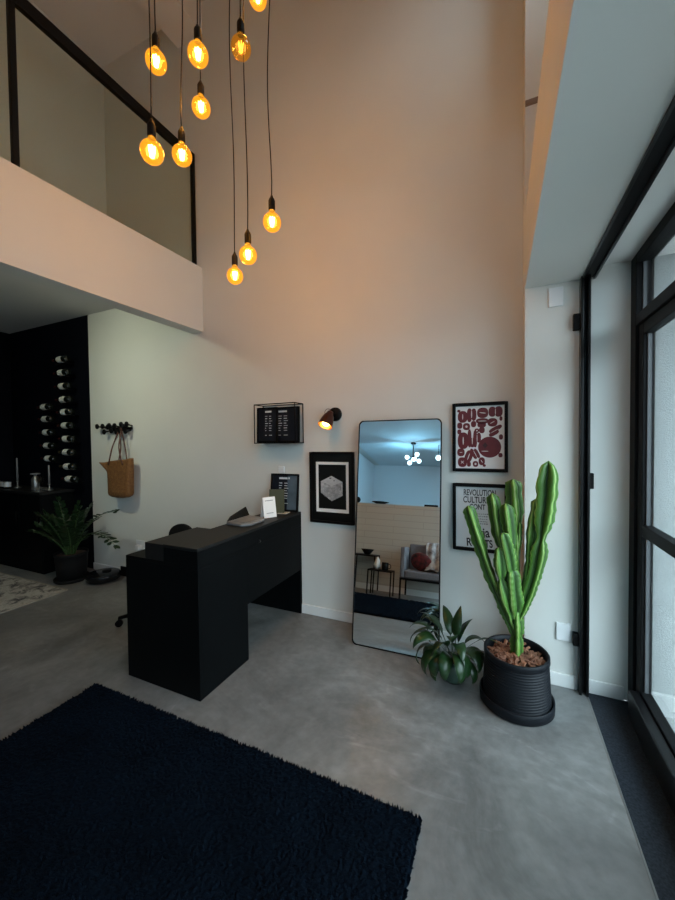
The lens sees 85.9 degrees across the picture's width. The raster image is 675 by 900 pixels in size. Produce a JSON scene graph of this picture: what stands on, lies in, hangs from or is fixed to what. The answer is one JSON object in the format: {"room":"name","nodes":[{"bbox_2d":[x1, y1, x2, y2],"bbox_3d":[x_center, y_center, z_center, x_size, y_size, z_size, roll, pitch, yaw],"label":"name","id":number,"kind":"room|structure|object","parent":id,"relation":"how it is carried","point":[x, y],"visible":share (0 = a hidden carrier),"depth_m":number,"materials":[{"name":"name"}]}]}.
{"room":"reception area","nodes":[
{"label":"reception area","id":0,"kind":"room"},
{"bbox_2d":[0,332,13,484],"bbox_3d":[-6.383,0.033,0.962,0.160,3.030,8.950,0,2,24],"label":"wall","id":1,"kind":"structure","parent":0,"point":[6,427],"depth_m":4.94,"materials":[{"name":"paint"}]},
{"bbox_2d":[0,0,106,214],"bbox_3d":[-3.362,-2.986,2.594,0.146,2.500,3.350,0,2,24],"label":"wall","id":2,"kind":"structure","parent":0,"point":[61,104],"depth_m":3.62,"materials":[{"name":"paint"}]},
{"bbox_2d":[0,271,113,333],"bbox_3d":[-4.871,-1.567,0.241,3.510,0.180,8.950,0,2,24],"label":"ceiling","id":3,"kind":"structure","parent":0,"point":[25,304],"depth_m":3.99,"materials":[{"name":"white paint"}]},
{"bbox_2d":[0,157,202,333],"bbox_3d":[-2.128,-1.427,2.060,0.140,0.624,3.406,0,2,26],"label":"fascia","id":4,"kind":"object","parent":3,"relation":"attached to","point":[49,237],"visible":1,"depth_m":2.61,"materials":[{"name":"paint"}]},
{"bbox_2d":[6,0,196,264],"bbox_3d":[-2.091,-2.293,2.069,0.040,1.105,3.292,0,2,25],"label":"glass railing","id":5,"kind":"object","parent":4,"relation":"on","point":[25,7],"visible":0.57,"depth_m":2.48,"materials":[{"name":"black metal"}]},
{"bbox_2d":[31,0,204,67],"bbox_3d":[-1.108,-4.313,1.630,5.250,0.150,3.500,0,2,24],"label":"ceiling","id":6,"kind":"structure","parent":0,"point":[106,30],"depth_m":3.63,"materials":[{"name":"white paint"}]},
{"bbox_2d":[137,0,201,47],"bbox_3d":[-2.168,-4.091,2.028,0.317,0.290,3.360,0,2,26],"label":"ceiling","id":7,"kind":"structure","parent":6,"relation":"attached to","point":[168,12],"depth_m":3.36,"materials":[{"name":"white paint"}]},
{"bbox_3d":[-0.637,-4.221,1.740,0.800,0.050,0.800,0,2,24],"label":"ceiling canopy","id":8,"kind":"object","parent":6,"relation":"attached to","visible":0},
{"bbox_2d":[139,0,163,165],"bbox_3d":[-0.817,-2.713,1.532,0.095,2.951,0.095,0,2,24],"label":"pendant bulb","id":9,"kind":"object","parent":8,"relation":"hanging from","point":[151,128],"visible":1,"depth_m":1.55,"materials":[{"name":"brown"}]},
{"bbox_2d":[147,118,155,140],"bbox_3d":[-0.802,-1.387,1.564,0.035,0.082,0.035,0,2,24],"label":"socket","id":10,"kind":"object","parent":9,"relation":"attached to","point":[151,128],"depth_m":1.55,"materials":[{"name":"black metal"}]},
{"bbox_2d":[145,0,166,74],"bbox_3d":[-0.874,-2.994,1.695,0.095,2.396,0.095,0,2,24],"label":"pendant bulb","id":11,"kind":"object","parent":8,"relation":"hanging from","point":[155,38],"visible":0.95,"depth_m":1.71,"materials":[{"name":"orange glass"}]},
{"bbox_2d":[151,30,159,51],"bbox_3d":[-0.863,-1.945,1.721,0.035,0.082,0.035,0,2,24],"label":"socket","id":12,"kind":"object","parent":11,"relation":"attached to","point":[155,38],"depth_m":1.71,"materials":[{"name":"black plastic"}]},
{"bbox_2d":[173,0,190,167],"bbox_3d":[-0.792,-2.810,1.781,0.095,2.771,0.095,0,2,24],"label":"pendant bulb","id":13,"kind":"object","parent":8,"relation":"hanging from","point":[181,133],"visible":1,"depth_m":1.80,"materials":[{"name":"brown"}]},
{"bbox_2d":[178,126,184,145],"bbox_3d":[-0.778,-1.573,1.811,0.035,0.082,0.035,0,2,24],"label":"socket","id":14,"kind":"object","parent":13,"relation":"attached to","point":[181,133],"depth_m":1.80,"materials":[{"name":"black metal"}]},
{"bbox_2d":[187,0,208,68],"bbox_3d":[-0.675,-3.012,1.696,0.095,2.364,0.095,0,2,24],"label":"pendant bulb","id":15,"kind":"object","parent":8,"relation":"hanging from","point":[197,31],"visible":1,"depth_m":1.71,"materials":[{"name":"brown"}]},
{"bbox_2d":[194,23,201,44],"bbox_3d":[-0.663,-1.979,1.720,0.035,0.082,0.035,0,2,24],"label":"socket","id":16,"kind":"object","parent":15,"relation":"attached to","point":[197,31],"depth_m":1.71,"materials":[{"name":"black plastic"}]},
{"bbox_2d":[191,0,210,119],"bbox_3d":[-0.733,-2.979,1.887,0.095,2.438,0.095,0,2,24],"label":"pendant bulb","id":17,"kind":"object","parent":8,"relation":"hanging from","point":[200,87],"visible":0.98,"depth_m":1.90,"materials":[{"name":"brown"}]},
{"bbox_2d":[197,79,203,98],"bbox_3d":[-0.721,-1.910,1.913,0.035,0.082,0.035,0,2,24],"label":"socket","id":18,"kind":"object","parent":17,"relation":"attached to","point":[200,87],"depth_m":1.90,"materials":[{"name":"black"}]},
{"bbox_2d":[228,0,242,280],"bbox_3d":[-0.626,-2.595,2.116,0.095,3.220,0.095,0,2,24],"label":"pendant bulb","id":19,"kind":"object","parent":8,"relation":"hanging from","point":[234,256],"visible":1,"depth_m":2.13,"materials":[{"name":"brown"}]},
{"bbox_2d":[232,251,237,266],"bbox_3d":[-0.610,-1.134,2.151,0.035,0.082,0.035,0,2,24],"label":"socket","id":20,"kind":"object","parent":19,"relation":"attached to","point":[234,257],"depth_m":2.14,"materials":[{"name":"black metal"}]},
{"bbox_2d":[231,0,250,61],"bbox_3d":[-0.471,-3.030,1.696,0.095,2.334,0.095,0,2,24],"label":"pendant bulb","id":21,"kind":"object","parent":8,"relation":"hanging from","point":[240,24],"visible":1,"depth_m":1.71,"materials":[{"name":"orange"}]},
{"bbox_2d":[237,16,243,37],"bbox_3d":[-0.460,-2.012,1.720,0.035,0.082,0.035,0,2,24],"label":"socket","id":22,"kind":"object","parent":21,"relation":"attached to","point":[240,24],"depth_m":1.71,"materials":[{"name":"black plastic"}]},
{"bbox_2d":[240,0,255,263],"bbox_3d":[-0.503,-2.606,1.932,0.095,3.193,0.095,0,2,24],"label":"pendant bulb","id":23,"kind":"object","parent":8,"relation":"hanging from","point":[247,236],"visible":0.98,"depth_m":1.95,"materials":[{"name":"brown metal"}]},
{"bbox_2d":[244,228,250,245],"bbox_3d":[-0.487,-1.158,1.966,0.035,0.082,0.035,0,2,24],"label":"socket","id":24,"kind":"object","parent":23,"relation":"attached to","point":[247,236],"depth_m":1.95,"materials":[{"name":"black"}]},
{"bbox_2d":[264,0,280,231],"bbox_3d":[-0.362,-2.678,1.879,0.095,3.049,0.095,0,2,24],"label":"pendant bulb","id":25,"kind":"object","parent":8,"relation":"hanging from","point":[271,202],"visible":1,"depth_m":1.91,"materials":[{"name":"brown"}]},
{"bbox_2d":[268,194,274,212],"bbox_3d":[-0.347,-1.302,1.912,0.035,0.082,0.035,0,2,24],"label":"socket","id":26,"kind":"object","parent":25,"relation":"attached to","point":[271,202],"depth_m":1.90,"materials":[{"name":"black"}]},
{"bbox_2d":[10,0,522,637],"bbox_3d":[-1.465,-1.428,3.708,6.900,5.710,0.150,0,2,24],"label":"wall","id":27,"kind":"structure","parent":0,"point":[387,284],"depth_m":3.08,"materials":[{"name":"paint"}]},
{"bbox_2d":[36,403,58,411],"bbox_3d":[-3.625,-0.528,4.533,0.298,0.088,0.143,0,2,24],"label":"wine bottle","id":28,"kind":"object","parent":27,"relation":"attached to","point":[50,406],"visible":0.99,"depth_m":4.46,"materials":[{"name":"black glass"}]},
{"bbox_2d":[37,416,59,423],"bbox_3d":[-3.613,-0.378,4.532,0.298,0.088,0.143,0,2,24],"label":"wine bottle","id":29,"kind":"object","parent":27,"relation":"attached to","point":[51,419],"visible":1,"depth_m":4.45,"materials":[{"name":"black glass"}]},
{"bbox_2d":[38,429,59,436],"bbox_3d":[-3.600,-0.213,4.531,0.298,0.088,0.143,0,2,24],"label":"wine bottle","id":30,"kind":"object","parent":27,"relation":"attached to","point":[52,432],"visible":1,"depth_m":4.46,"materials":[{"name":"black glass"}]},
{"bbox_2d":[39,443,60,449],"bbox_3d":[-3.587,-0.048,4.530,0.298,0.088,0.143,0,2,24],"label":"wine bottle","id":31,"kind":"object","parent":27,"relation":"attached to","point":[47,446],"visible":1,"depth_m":4.45,"materials":[{"name":"black glass"}]},
{"bbox_2d":[40,456,61,462],"bbox_3d":[-3.574,0.112,4.529,0.298,0.088,0.143,0,2,24],"label":"wine bottle","id":32,"kind":"object","parent":27,"relation":"attached to","point":[53,459],"visible":1,"depth_m":4.45,"materials":[{"name":"red glass"}]},
{"bbox_2d":[51,355,74,365],"bbox_3d":[-3.312,-1.078,4.377,0.298,0.088,0.143,0,2,24],"label":"wine bottle","id":33,"kind":"object","parent":27,"relation":"attached to","point":[60,359],"visible":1,"depth_m":4.30,"materials":[{"name":"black glass"}]},
{"bbox_2d":[52,369,75,378],"bbox_3d":[-3.299,-0.918,4.376,0.298,0.088,0.143,0,2,24],"label":"wine bottle","id":34,"kind":"object","parent":27,"relation":"attached to","point":[64,372],"visible":1,"depth_m":4.30,"materials":[{"name":"black glass"}]},
{"bbox_2d":[54,382,76,391],"bbox_3d":[-3.285,-0.758,4.375,0.298,0.088,0.143,0,2,24],"label":"wine bottle","id":35,"kind":"object","parent":27,"relation":"attached to","point":[67,385],"visible":1,"depth_m":4.30,"materials":[{"name":"black glass"}]},
{"bbox_2d":[55,408,76,416],"bbox_3d":[-3.259,-0.448,4.372,0.298,0.088,0.143,0,2,24],"label":"wine bottle","id":36,"kind":"object","parent":27,"relation":"attached to","point":[70,412],"visible":1,"depth_m":4.29,"materials":[{"name":"black glass"}]},
{"bbox_2d":[55,396,77,404],"bbox_3d":[-3.272,-0.598,4.374,0.298,0.088,0.143,0,2,24],"label":"wine bottle","id":37,"kind":"object","parent":27,"relation":"attached to","point":[64,399],"visible":1,"depth_m":4.30,"materials":[{"name":"black glass"}]},
{"bbox_2d":[56,422,79,429],"bbox_3d":[-3.246,-0.288,4.371,0.298,0.088,0.143,0,2,24],"label":"wine bottle","id":38,"kind":"object","parent":27,"relation":"attached to","point":[65,425],"visible":1,"depth_m":4.30,"materials":[{"name":"black glass"}]},
{"bbox_2d":[58,449,80,455],"bbox_3d":[-3.238,0.032,4.377,0.298,0.088,0.143,0,2,24],"label":"wine bottle","id":39,"kind":"object","parent":27,"relation":"attached to","point":[64,452],"visible":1,"depth_m":4.30,"materials":[{"name":"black glass"}]},
{"bbox_2d":[58,436,80,442],"bbox_3d":[-3.233,-0.128,4.370,0.298,0.088,0.143,0,2,24],"label":"wine bottle","id":40,"kind":"object","parent":27,"relation":"attached to","point":[65,439],"visible":1,"depth_m":4.29,"materials":[{"name":"black glass"}]},
{"bbox_2d":[59,463,81,470],"bbox_3d":[-3.225,0.202,4.375,0.298,0.088,0.143,0,2,24],"label":"wine bottle","id":41,"kind":"object","parent":27,"relation":"attached to","point":[66,466],"visible":1,"depth_m":4.30,"materials":[{"name":"black glass"}]},
{"bbox_2d":[61,476,82,482],"bbox_3d":[-3.193,0.352,4.366,0.298,0.088,0.143,0,2,24],"label":"wine bottle","id":42,"kind":"object","parent":27,"relation":"attached to","point":[67,479],"visible":1,"depth_m":4.29,"materials":[{"name":"red glass"}]},
{"bbox_2d":[95,421,132,434],"bbox_3d":[-2.517,-0.241,4.087,0.559,0.141,0.080,0,2,24],"label":"coat rack","id":43,"kind":"object","parent":27,"relation":"attached to","point":[109,427],"visible":1,"depth_m":4.03,"materials":[{"name":"black metal"}]},
{"bbox_2d":[99,428,133,497],"bbox_3d":[-2.419,0.137,3.990,0.472,0.764,0.129,0,1,19],"label":"tote bag","id":44,"kind":"object","parent":43,"relation":"hanging from","point":[120,472],"visible":1,"depth_m":3.92,"materials":[{"name":"wicker"}]},
{"bbox_2d":[135,540,144,550],"bbox_3d":[-2.187,1.061,3.990,0.130,0.125,0.054,0,2,24],"label":"wall socket","id":45,"kind":"object","parent":27,"relation":"attached to","point":[140,545],"visible":0.87,"depth_m":3.99,"materials":[{"name":"white plastic"}]},
{"bbox_2d":[254,402,303,443],"bbox_3d":[-0.513,-0.229,3.155,0.420,0.343,0.142,0,2,24],"label":"wall rack","id":46,"kind":"object","parent":27,"relation":"attached to","point":[294,404],"visible":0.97,"depth_m":3.13,"materials":[{"name":"black metal"}]},
{"bbox_2d":[257,407,277,442],"bbox_3d":[-0.613,-0.218,3.172,0.215,0.308,0.017,0,0,24],"label":"menu","id":47,"kind":"object","parent":46,"relation":"on","point":[267,418],"visible":1,"depth_m":3.17,"materials":[{"name":"black paper"}]},
{"bbox_2d":[254,442,303,443],"bbox_3d":[-0.511,-0.061,3.159,0.420,0.008,0.142,0,2,24],"label":"shelf","id":48,"kind":"object","parent":46,"relation":"attached to","point":[254,442],"depth_m":3.10,"materials":[{"name":"black metal"}]},
{"bbox_2d":[277,406,299,442],"bbox_3d":[-0.453,-0.219,3.136,0.285,0.308,0.017,0,0,24],"label":"menu","id":49,"kind":"object","parent":46,"relation":"on","point":[286,424],"visible":0.62,"depth_m":3.12,"materials":[{"name":"black paper"}]},
{"bbox_2d":[278,466,284,472],"bbox_3d":[-0.500,0.173,3.235,0.064,0.060,0.012,0,2,24],"label":"wall plate","id":50,"kind":"object","parent":27,"relation":"attached to","point":[281,469],"visible":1,"depth_m":3.23,"materials":[{"name":"white plastic"}]},
{"bbox_2d":[93,562,485,650],"bbox_3d":[-0.829,1.388,3.416,4.587,0.080,0.013,0,2,24],"label":"baseboard","id":51,"kind":"structure","parent":27,"relation":"attached to","point":[308,609],"depth_m":3.04,"materials":[{"name":"white"}]},
{"bbox_2d":[318,407,341,429],"bbox_3d":[-0.069,-0.258,2.926,0.116,0.185,0.218,0,2,32],"label":"wall lamp","id":52,"kind":"object","parent":27,"relation":"attached to","point":[334,414],"visible":1,"depth_m":2.90,"materials":[{"name":"black metal"}]},
{"bbox_2d":[309,452,354,525],"bbox_3d":[-0.049,0.315,3.027,0.404,0.599,0.029,0,2,24],"label":"framed picture","id":53,"kind":"object","parent":27,"relation":"attached to","point":[331,474],"visible":1,"depth_m":3.02,"materials":[{"name":"black paper"}]},
{"bbox_2d":[321,476,342,500],"bbox_3d":[-0.050,0.322,3.030,0.199,0.212,0.002,0,2,24],"label":"print","id":54,"kind":"object","parent":53,"relation":"attached to","point":[331,486],"depth_m":3.03,"materials":[{"name":"grey paper"}]},
{"bbox_2d":[453,483,505,553],"bbox_3d":[1.005,0.479,2.564,0.363,0.482,0.024,0,2,24],"label":"framed poster","id":55,"kind":"object","parent":27,"relation":"attached to","point":[464,494],"visible":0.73,"depth_m":2.58,"materials":[{"name":"white paper"}]},
{"bbox_2d":[477,513,487,524],"bbox_3d":[1.023,0.486,2.559,0.080,0.079,0.001,0,2,24],"label":"print","id":56,"kind":"object","parent":55,"relation":"attached to","point":[483,517],"depth_m":2.56,"materials":[{"name":"grey paper"}]},
{"bbox_2d":[452,401,507,472],"bbox_3d":[0.999,-0.090,2.550,0.363,0.488,0.024,0,2,24],"label":"framed poster","id":57,"kind":"object","parent":27,"relation":"attached to","point":[479,429],"visible":1,"depth_m":2.55,"materials":[{"name":"white paper"}]},
{"bbox_2d":[0,564,674,899],"bbox_3d":[-3.166,1.604,-0.347,7.100,0.120,9.100,0,2,24],"label":"floor","id":58,"kind":"structure","parent":0,"point":[507,810],"depth_m":1.82,"materials":[{"name":"concrete"}]},
{"bbox_2d":[0,572,67,613],"bbox_3d":[-3.881,1.451,3.704,2.010,0.008,0.950,0,2,24],"label":"patterned rug","id":59,"kind":"object","parent":58,"relation":"on","point":[15,592],"visible":1,"depth_m":3.69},
{"bbox_2d":[0,485,74,573],"bbox_3d":[-3.927,0.959,4.583,1.350,0.950,0.379,0,2,24],"label":"bar cabinet","id":60,"kind":"object","parent":58,"relation":"on","point":[20,548],"visible":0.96,"depth_m":4.31,"materials":[{"name":"black laminate"}]},
{"bbox_2d":[3,482,10,488],"bbox_3d":[-4.173,0.440,4.583,0.079,0.090,0.079,0,2,24],"label":"tumbler","id":61,"kind":"object","parent":60,"relation":"on","point":[5,484],"visible":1,"depth_m":4.55,"materials":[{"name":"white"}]},
{"bbox_2d":[14,458,21,487],"bbox_3d":[-4.088,0.291,4.628,0.080,0.385,0.080,0,2,24],"label":"candlestick","id":62,"kind":"object","parent":60,"relation":"on","point":[17,478],"visible":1,"depth_m":4.62,"materials":[{"name":"silver metal"}]},
{"bbox_2d":[16,458,18,480],"bbox_3d":[-4.088,0.248,4.627,0.022,0.299,0.022,0,2,24],"label":"candle","id":63,"kind":"object","parent":62,"relation":"on","point":[17,479],"depth_m":4.62,"materials":[{"name":"grey wax"}]},
{"bbox_2d":[30,473,39,489],"bbox_3d":[-3.721,0.383,4.468,0.100,0.200,0.100,0,2,24],"label":"soda siphon","id":64,"kind":"object","parent":60,"relation":"on","point":[34,483],"visible":0.85,"depth_m":4.44,"materials":[{"name":"silver metal"}]},
{"bbox_2d":[32,487,46,491],"bbox_3d":[-3.462,0.459,4.214,0.162,0.049,0.080,0,2,24],"label":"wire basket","id":65,"kind":"object","parent":60,"relation":"on","point":[39,488],"visible":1,"depth_m":4.20,"materials":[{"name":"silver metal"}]},
{"bbox_2d":[45,465,53,490],"bbox_3d":[-3.457,0.331,4.348,0.080,0.305,0.080,0,2,24],"label":"candlestick","id":66,"kind":"object","parent":60,"relation":"on","point":[49,484],"visible":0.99,"depth_m":4.34,"materials":[{"name":"silver metal"}]},
{"bbox_2d":[48,465,49,483],"bbox_3d":[-3.458,0.293,4.347,0.022,0.229,0.022,0,2,24],"label":"candle","id":67,"kind":"object","parent":66,"relation":"on","point":[48,465],"depth_m":4.34,"materials":[{"name":"grey wax"}]},
{"bbox_2d":[27,496,119,584],"bbox_3d":[-2.767,0.953,3.910,1.130,0.968,0.565,-1,1,0],"label":"potted plant","id":68,"kind":"object","parent":58,"relation":"on","point":[71,564],"visible":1,"depth_m":3.89,"materials":[{"name":"dark leaf"},{"name":"black ceramic"},{"name":"soil"}]},
{"bbox_2d":[84,568,120,584],"bbox_3d":[-2.576,1.382,3.990,0.330,0.103,0.330,0,2,24],"label":"robot vacuum","id":69,"kind":"object","parent":58,"relation":"on","point":[105,575],"visible":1,"depth_m":3.91,"materials":[{"name":"black plastic"}]},
{"bbox_2d":[120,566,125,575],"bbox_3d":[-2.396,1.374,4.100,0.160,0.110,0.014,0,2,24],"label":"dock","id":70,"kind":"object","parent":58,"relation":"on","point":[122,568],"visible":0.43,"depth_m":4.11,"materials":[{"name":"black plastic"}]},
{"bbox_2d":[115,524,191,626],"bbox_3d":[-1.511,1.054,3.025,0.572,0.779,0.562,0,2,38],"label":"office chair","id":71,"kind":"object","parent":58,"relation":"on","point":[177,528],"visible":0.2,"depth_m":3.18,"materials":[{"name":"black fabric"}]},
{"bbox_2d":[0,683,421,899],"bbox_3d":[-0.820,1.464,1.305,2.018,0.026,1.184,0,2,24],"label":"shag rug","id":72,"kind":"object","parent":58,"relation":"on","point":[108,794],"visible":1,"depth_m":1.42,"materials":[{"name":"blue carpet"}]},
{"bbox_2d":[126,511,301,701],"bbox_3d":[-0.833,0.998,2.756,0.619,0.890,1.192,0,2,24],"label":"reception desk","id":73,"kind":"object","parent":58,"relation":"on","point":[190,592],"visible":0.95,"depth_m":2.27,"materials":[{"name":"black laminate"}]},
{"bbox_2d":[163,511,300,551],"bbox_3d":[-0.687,0.562,2.679,0.276,0.018,1.191,0,2,24],"label":"countertop","id":74,"kind":"structure","parent":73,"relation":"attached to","point":[211,539],"depth_m":2.39,"materials":[{"name":"black wood"}]},
{"bbox_2d":[226,507,263,526],"bbox_3d":[-0.700,0.508,2.771,0.248,0.085,0.299,0,2,24],"label":"laptop","id":75,"kind":"object","parent":73,"relation":"on","point":[246,520],"visible":1,"depth_m":2.75,"materials":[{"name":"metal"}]},
{"bbox_2d":[261,496,276,517],"bbox_3d":[-0.561,0.464,2.948,0.110,0.162,0.073,-2,2,-36],"label":"tent card","id":76,"kind":"object","parent":73,"relation":"on","point":[268,506],"visible":0.96,"depth_m":2.93,"materials":[{"name":"white paper"}]},
{"bbox_2d":[269,489,283,512],"bbox_3d":[-0.520,0.439,3.110,0.128,0.204,0.041,-1,1,0],"label":"booklet","id":77,"kind":"object","parent":73,"relation":"on","point":[278,494],"visible":0.65,"depth_m":3.10,"materials":[{"name":"green paper"}]},
{"bbox_2d":[271,473,298,511],"bbox_3d":[-0.468,0.373,3.202,0.285,0.327,0.044,0,2,24],"label":"menu","id":78,"kind":"object","parent":73,"relation":"on","point":[289,483],"visible":0.7,"depth_m":3.18,"materials":[{"name":"black metal"}]},
{"bbox_2d":[352,418,441,658],"bbox_3d":[0.432,0.604,2.657,0.628,1.660,0.245,0,1,22],"label":"floor mirror","id":79,"kind":"object","parent":58,"relation":"on","point":[397,559],"visible":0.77,"depth_m":2.65,"materials":[{"name":"black mirror"}]},
{"bbox_2d":[410,605,496,684],"bbox_3d":[0.690,1.229,2.279,0.417,0.418,0.496,-2,2,-36],"label":"peace lily","id":80,"kind":"object","parent":58,"relation":"on","point":[453,667],"visible":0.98,"depth_m":2.20,"materials":[{"name":"green plant"}]},
{"bbox_2d":[446,651,465,684],"bbox_3d":[0.726,1.370,2.274,0.160,0.135,0.160,0,2,24],"label":"pot","id":81,"kind":"object","parent":80,"relation":"attached to","point":[452,678],"depth_m":2.20,"materials":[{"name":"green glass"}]},
{"bbox_2d":[463,461,558,726],"bbox_3d":[1.000,0.749,2.051,0.415,1.382,0.388,-1,2,-24],"label":"potted cactus","id":82,"kind":"object","parent":58,"relation":"on","point":[515,683],"visible":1,"depth_m":2.00,"materials":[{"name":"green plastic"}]},
{"bbox_2d":[483,634,551,715],"bbox_3d":[1.018,1.274,2.069,0.354,0.275,0.354,0,2,24],"label":"pot","id":83,"kind":"object","parent":82,"relation":"attached to","point":[516,682],"depth_m":1.96,"materials":[{"name":"black plastic"}]},
{"bbox_2d":[522,0,674,700],"bbox_3d":[2.771,-1.355,1.615,3.457,5.850,0.220,0,2,24],"label":"wall","id":84,"kind":"structure","parent":0,"point":[550,342],"depth_m":2.11,"materials":[{"name":"paint"}]},
{"bbox_2d":[525,96,537,106],"bbox_3d":[1.264,-2.096,2.140,0.277,0.030,0.012,0,2,24],"label":"trim ledge","id":85,"kind":"object","parent":84,"relation":"attached to","point":[534,100],"visible":0.36,"depth_m":2.18,"materials":[{"name":"brown wood"}]},
{"bbox_2d":[548,286,562,307],"bbox_3d":[1.299,-0.910,2.159,0.076,0.112,0.010,0,2,24],"label":"wall plate","id":86,"kind":"object","parent":84,"relation":"attached to","point":[555,295],"visible":1,"depth_m":2.15,"materials":[{"name":"white plastic"}]},
{"bbox_2d":[556,622,570,641],"bbox_3d":[1.363,1.096,2.189,0.074,0.107,0.010,0,2,24],"label":"wall plate","id":87,"kind":"object","parent":84,"relation":"attached to","point":[563,630],"visible":1,"depth_m":2.18,"materials":[{"name":"white plastic"}]},
{"bbox_2d":[572,275,593,696],"bbox_3d":[1.428,0.222,2.111,0.103,2.424,0.057,0,2,24],"label":"guide","id":88,"kind":"object","parent":84,"relation":"attached to","point":[581,320],"visible":0.99,"depth_m":2.10,"materials":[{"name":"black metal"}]},
{"bbox_2d":[550,671,623,700],"bbox_3d":[1.400,1.393,2.180,0.517,0.080,0.013,0,2,24],"label":"baseboard","id":89,"kind":"structure","parent":84,"relation":"attached to","point":[614,691],"depth_m":2.13,"materials":[{"name":"white"}]},
{"bbox_2d":[588,697,658,899],"bbox_3d":[-0.303,1.607,-1.829,0.006,0.122,8.730,0,2,24],"label":"trim","id":90,"kind":"structure","parent":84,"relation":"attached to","point":[646,866],"depth_m":1.45,"materials":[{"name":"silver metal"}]},
{"bbox_2d":[628,202,674,756],"bbox_3d":[1.453,0.204,1.526,0.075,2.490,1.100,0,2,24],"label":"door","id":91,"kind":"structure","parent":84,"relation":"in","point":[649,315],"depth_m":1.89,"materials":[{"name":"black metal"}]},
{"bbox_2d":[628,690,674,816],"bbox_3d":[0.717,1.419,0.003,0.047,0.152,4.255,0,2,24],"label":"trim","id":92,"kind":"structure","parent":84,"relation":"attached to","point":[660,757],"depth_m":1.64,"materials":[{"name":"black metal"}]},
{"bbox_2d":[604,147,674,264],"bbox_3d":[-0.131,-1.133,-1.985,0.519,0.396,8.730,0,2,24],"label":"ceiling","id":93,"kind":"structure","parent":0,"point":[660,197],"depth_m":1.62,"materials":[{"name":"white paint"}]},
{"bbox_2d":[525,0,674,288],"bbox_3d":[-0.499,-1.103,-1.819,0.288,0.456,8.730,0,2,24],"label":"soffit","id":94,"kind":"structure","parent":93,"relation":"attached to","point":[607,79],"depth_m":1.08,"materials":[{"name":"paint"}]},
{"bbox_2d":[583,95,674,278],"bbox_3d":[-0.274,-0.903,-1.756,0.070,0.072,8.418,0,2,24],"label":"rail","id":95,"kind":"object","parent":93,"relation":"attached to","point":[662,143],"visible":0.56,"depth_m":1.33,"materials":[{"name":"black metal"}]},
{"bbox_2d":[652,691,674,718],"bbox_3d":[3.019,1.405,1.453,2.873,0.115,0.020,0,2,24],"label":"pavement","id":96,"kind":"structure","parent":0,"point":[666,703],"depth_m":1.99,"materials":[{"name":"grey"}]},
{"label":"outside","id":97,"kind":"structure","parent":0,"visible":0},
{"bbox_2d":[666,717,674,731],"bbox_3d":[1.278,1.632,-2.534,2.800,0.110,8.730,0,2,24],"label":"pavement","id":98,"kind":"structure","parent":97,"point":[671,721],"depth_m":1.95,"materials":[{"name":"grey concrete"}]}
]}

